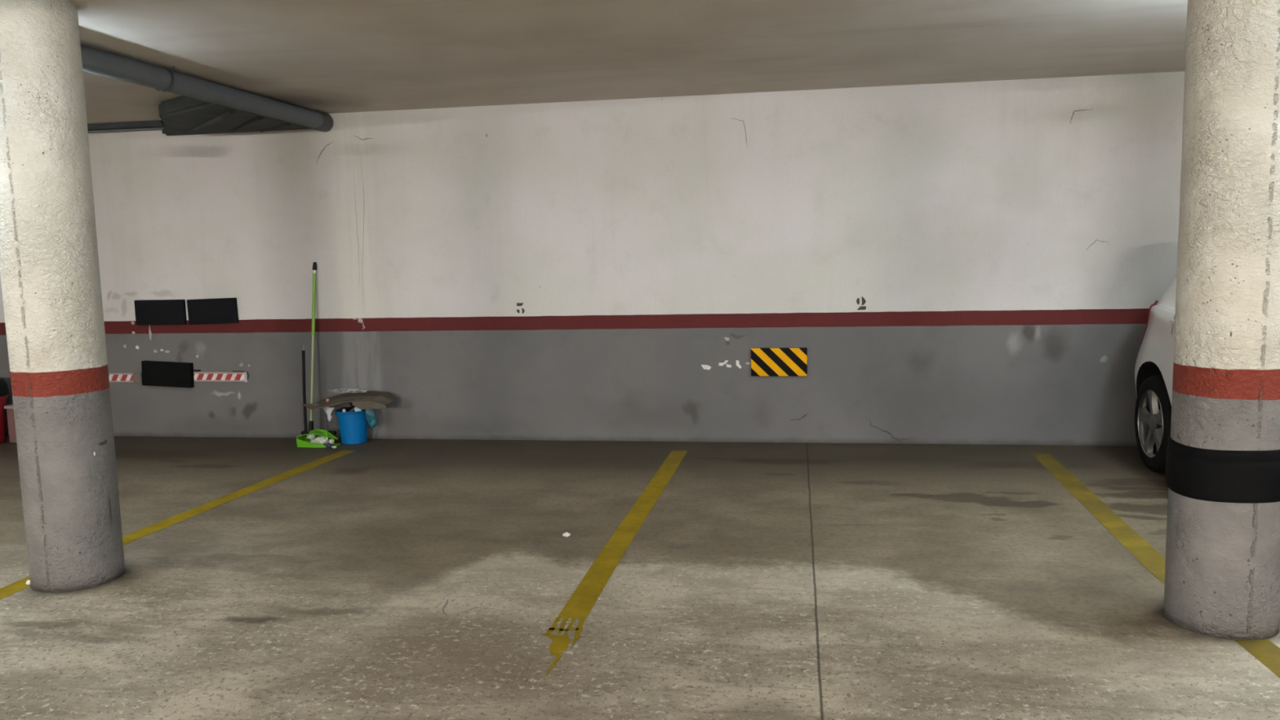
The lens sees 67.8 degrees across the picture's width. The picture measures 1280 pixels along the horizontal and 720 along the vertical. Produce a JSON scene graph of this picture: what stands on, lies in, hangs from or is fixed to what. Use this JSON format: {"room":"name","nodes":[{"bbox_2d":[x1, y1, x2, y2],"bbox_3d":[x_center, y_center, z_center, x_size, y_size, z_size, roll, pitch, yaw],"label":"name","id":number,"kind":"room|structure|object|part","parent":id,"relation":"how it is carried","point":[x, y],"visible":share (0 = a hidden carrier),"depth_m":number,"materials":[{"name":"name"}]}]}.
{"room":"parking garage","nodes":[
{"label":"parking garage","id":0,"kind":"room"},
{"bbox_2d":[0,0,125,592],"bbox_3d":[-2.562,-0.262,4.167,0.370,2.512,0.370,0,6,9],"label":"concrete column","id":1,"kind":"structure","parent":0,"point":[50,267],"depth_m":4.04,"materials":[{"name":"white concrete"}]},
{"bbox_2d":[0,71,1184,445],"bbox_3d":[-0.101,-0.649,7.130,15.900,2.512,0.202,0,6,9],"label":"wall","id":2,"kind":"structure","parent":0,"point":[985,262],"depth_m":6.98,"materials":[{"name":"paint"}]},
{"bbox_2d":[108,373,142,382],"bbox_3d":[-4.354,0.145,7.809,0.599,0.082,0.014,0,6,9],"label":"reflective strip","id":3,"kind":"object","parent":2,"relation":"attached to","point":[113,377],"visible":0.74,"depth_m":7.78,"materials":[{"name":"plastic"}]},
{"bbox_3d":[-4.373,0.145,7.813,0.560,0.076,0.012,0,6,9],"label":"plate","id":4,"kind":"part","parent":3,"relation":"part of","materials":[{"name":"plastic"}]},
{"bbox_2d":[87,120,164,133],"bbox_3d":[-5.707,-1.823,7.763,4.040,0.065,0.088,0,6,9],"label":"pipe","id":5,"kind":"object","parent":2,"relation":"attached to","point":[157,124],"visible":0.49,"depth_m":7.48,"materials":[{"name":"grey metal"}]},
{"bbox_2d":[133,299,186,324],"bbox_3d":[-3.852,-0.383,7.658,0.435,0.200,0.030,0,6,9],"label":"pad","id":6,"kind":"object","parent":2,"relation":"attached to","point":[148,312],"visible":1,"depth_m":7.64,"materials":[{"name":"black plastic"}]},
{"bbox_2d":[141,360,194,387],"bbox_3d":[-3.814,0.114,7.699,0.439,0.221,0.050,0,6,9],"label":"pad","id":7,"kind":"object","parent":2,"relation":"attached to","point":[154,373],"visible":1,"depth_m":7.67,"materials":[{"name":"black plastic"}]},
{"bbox_2d":[186,297,239,324],"bbox_3d":[-3.399,-0.388,7.583,0.420,0.200,0.030,-2,6,9],"label":"pad","id":8,"kind":"object","parent":2,"relation":"attached to","point":[219,310],"visible":1,"depth_m":7.57,"materials":[{"name":"black plastic"}]},
{"bbox_2d":[193,369,248,382],"bbox_3d":[-3.356,0.127,7.643,0.483,0.099,0.016,0,7,9],"label":"reflective strip","id":9,"kind":"object","parent":2,"relation":"attached to","point":[236,375],"visible":1,"depth_m":7.64,"materials":[{"name":"red plastic"}]},
{"bbox_2d":[751,347,807,376],"bbox_3d":[1.008,0.014,6.912,0.402,0.206,0.025,0,6,9],"label":"pad","id":10,"kind":"object","parent":2,"relation":"attached to","point":[765,362],"visible":1,"depth_m":6.90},
{"bbox_2d":[67,0,1187,124],"bbox_3d":[-1.505,-1.026,-1.428,15.900,0.200,17.350,0,6,9],"label":"ceiling","id":11,"kind":"structure","parent":0,"point":[327,56],"depth_m":5.12,"materials":[{"name":"paint"}]},
{"bbox_2d":[80,44,333,132],"bbox_3d":[-3.313,-1.149,1.684,0.150,0.178,11.400,0,6,9],"label":"drain pipe","id":12,"kind":"object","parent":11,"relation":"hanging from","point":[95,61],"visible":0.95,"depth_m":5.62,"materials":[{"name":"grey plastic"}]},
{"bbox_2d":[310,111,333,132],"bbox_3d":[-2.416,-1.801,7.193,0.144,0.144,0.160,0,6,9],"label":"pipe","id":13,"kind":"object","parent":12,"relation":"attached to","point":[326,124],"depth_m":7.16,"materials":[{"name":"grey plastic"}]},
{"bbox_2d":[158,95,311,135],"bbox_3d":[-3.209,-1.729,6.755,1.304,0.141,1.289,0,6,9],"label":"duct","id":14,"kind":"object","parent":11,"relation":"attached to","point":[181,115],"visible":0.77,"depth_m":6.69,"materials":[{"name":"grey metal"}]},
{"bbox_2d":[0,435,1279,719],"bbox_3d":[-1.444,1.668,-1.127,15.900,0.201,17.350,0,6,9],"label":"floor","id":15,"kind":"structure","parent":0,"point":[264,578],"depth_m":4.00,"materials":[{"name":"concrete"}]},
{"bbox_2d":[0,377,8,443],"bbox_3d":[-5.339,0.417,7.600,0.565,0.525,0.544,0,6,9],"label":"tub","id":16,"kind":"object","parent":15,"relation":"on","point":[4,388],"visible":1,"depth_m":7.64,"materials":[{"name":"red plastic"}]},
{"bbox_3d":[-5.343,0.226,7.579,0.544,0.140,0.544,0,6,9],"label":"lid","id":17,"kind":"part","parent":16,"relation":"part of","materials":[{"name":"black plastic"}]},
{"bbox_2d":[4,404,16,442],"bbox_3d":[-4.888,0.501,7.751,0.360,0.305,0.280,0,6,9],"label":"storage box","id":18,"kind":"object","parent":15,"relation":"on","point":[10,410],"visible":0.21,"depth_m":7.64,"materials":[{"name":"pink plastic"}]},
{"bbox_2d":[296,344,341,447],"bbox_3d":[-2.459,0.267,7.232,0.321,0.771,0.189,0,6,9],"label":"dustpan","id":19,"kind":"object","parent":15,"relation":"on","point":[302,441],"visible":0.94,"depth_m":7.28,"materials":[{"name":"plastic"}]},
{"bbox_3d":[-2.563,0.253,7.288,0.040,0.656,0.027,0,6,9],"label":"handle","id":20,"kind":"part","parent":19,"relation":"part of","materials":[{"name":"black plastic"}]},
{"bbox_2d":[306,434,315,439],"bbox_3d":[-2.508,0.586,7.270,0.064,0.046,0.066,-5,7,-30],"label":"crumpled paper","id":21,"kind":"object","parent":19,"relation":"in","point":[310,437],"visible":1,"depth_m":7.25,"materials":[{"name":"white paper"}]},
{"bbox_2d":[310,438,317,444],"bbox_3d":[-2.464,0.620,7.233,0.073,0.051,0.060,-4,7,-26],"label":"crumpled paper","id":22,"kind":"object","parent":19,"relation":"in","point":[313,441],"visible":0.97,"depth_m":7.21,"materials":[{"name":"white paper"}]},
{"bbox_2d":[297,428,337,439],"bbox_3d":[-2.464,0.574,7.314,0.296,0.076,0.099,-1,6,0],"label":"hood","id":23,"kind":"object","parent":19,"relation":"attached to","point":[318,433],"depth_m":7.31,"materials":[{"name":"plastic"}]},
{"bbox_2d":[315,436,328,444],"bbox_3d":[-2.408,0.610,7.216,0.095,0.070,0.083,0,6,9],"label":"crumpled paper","id":24,"kind":"object","parent":19,"relation":"in","point":[321,440],"visible":1,"depth_m":7.19,"materials":[{"name":"white paper"}]},
{"bbox_2d":[327,439,334,444],"bbox_3d":[-2.349,0.620,7.247,0.054,0.041,0.048,0,6,9],"label":"crumpled paper","id":25,"kind":"object","parent":19,"relation":"in","point":[331,441],"visible":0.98,"depth_m":7.23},
{"bbox_2d":[301,262,337,441],"bbox_3d":[-2.511,-0.062,7.411,0.303,1.390,0.155,0,6,9],"label":"broom","id":26,"kind":"object","parent":15,"relation":"on","point":[314,264],"visible":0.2,"depth_m":7.41,"materials":[{"name":"green metal"}]},
{"bbox_2d":[308,420,313,431],"bbox_3d":[-2.569,0.522,7.436,0.042,0.096,0.045,0,6,9],"label":"socket","id":27,"kind":"object","parent":26,"relation":"attached to","point":[310,423],"depth_m":7.42,"materials":[{"name":"black plastic"}]},
{"bbox_3d":[-2.535,-0.439,7.409,0.025,0.495,0.073,3,8,34],"label":"handle","id":28,"kind":"part","parent":26,"relation":"part of","materials":[{"name":"green plastic"}]},
{"bbox_2d":[325,442,332,448],"bbox_3d":[-2.342,0.642,7.173,0.050,0.037,0.041,0,6,9],"label":"wrapper","id":29,"kind":"object","parent":15,"relation":"on","point":[327,445],"visible":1,"depth_m":7.16,"materials":[{"name":"plastic"}]},
{"bbox_2d":[334,408,368,444],"bbox_3d":[-2.209,0.508,7.354,0.280,0.258,0.264,0,6,9],"label":"bucket","id":30,"kind":"object","parent":15,"relation":"on","point":[353,426],"visible":0.78,"depth_m":7.26,"materials":[{"name":"blue plastic"}]},
{"bbox_2d":[301,390,397,409],"bbox_3d":[-2.209,0.308,7.267,0.717,0.110,0.306,0,6,9],"label":"cardboard sheet","id":31,"kind":"object","parent":30,"relation":"on","point":[369,399],"visible":0.99,"depth_m":7.18,"materials":[{"name":"brown cardboard"}]},
{"bbox_2d":[323,406,333,422],"bbox_3d":[-2.383,0.413,7.284,0.116,0.114,0.051,4,8,40],"label":"plastic bag","id":32,"kind":"object","parent":31,"relation":"hanging from","point":[328,411],"visible":0.97,"depth_m":7.26,"materials":[{"name":"white plastic"}]},
{"bbox_2d":[337,406,363,412],"bbox_3d":[-2.226,0.414,7.344,0.197,0.120,0.168,0,6,9],"label":"bag","id":33,"kind":"object","parent":30,"relation":"in","point":[350,409],"visible":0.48,"depth_m":7.29,"materials":[{"name":"plastic"}]},
{"bbox_2d":[353,406,361,411],"bbox_3d":[-2.138,0.368,7.210,0.079,0.041,0.032,0,7,15],"label":"plastic bag","id":34,"kind":"object","parent":30,"relation":"in","point":[356,409],"visible":0.71,"depth_m":7.20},
{"bbox_2d":[364,408,377,428],"bbox_3d":[-2.054,0.431,7.269,0.090,0.187,0.047,-1,6,0],"label":"cleaning cloth","id":35,"kind":"object","parent":30,"relation":"hanging from","point":[371,417],"visible":0.78,"depth_m":7.26,"materials":[{"name":"teal fabric"}]},
{"bbox_2d":[562,532,570,537],"bbox_3d":[-0.367,0.874,4.772,0.040,0.022,0.029,0,6,9],"label":"paper scrap","id":36,"kind":"object","parent":15,"relation":"on","point":[566,534],"visible":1,"depth_m":4.76,"materials":[{"name":"white paper"}]},
{"bbox_2d":[1134,275,1176,473],"bbox_3d":[3.724,0.085,4.327,2.000,1.502,3.961,0,6,9],"label":"car","id":37,"kind":"object","parent":15,"relation":"on","point":[1153,367],"visible":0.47,"depth_m":5.78,"materials":[{"name":"white paint"}]},
{"bbox_2d":[1140,300,1158,344],"bbox_3d":[3.393,-0.234,6.252,0.316,0.336,0.117,-7,9,-42],"label":"tail lamp","id":38,"kind":"object","parent":37,"relation":"attached to","point":[1156,302],"depth_m":6.16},
{"bbox_3d":[3.060,-0.213,5.412,0.041,0.028,0.170,0,6,9],"label":"door handle","id":39,"kind":"part","parent":37,"relation":"part of","materials":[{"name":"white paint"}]},
{"bbox_2d":[1163,0,1279,639],"bbox_3d":[2.120,-0.282,3.393,0.391,2.512,0.390,-3,6,-11],"label":"concrete column","id":40,"kind":"structure","parent":0,"point":[1222,565],"depth_m":3.29,"materials":[{"name":"grey concrete"}]}
]}

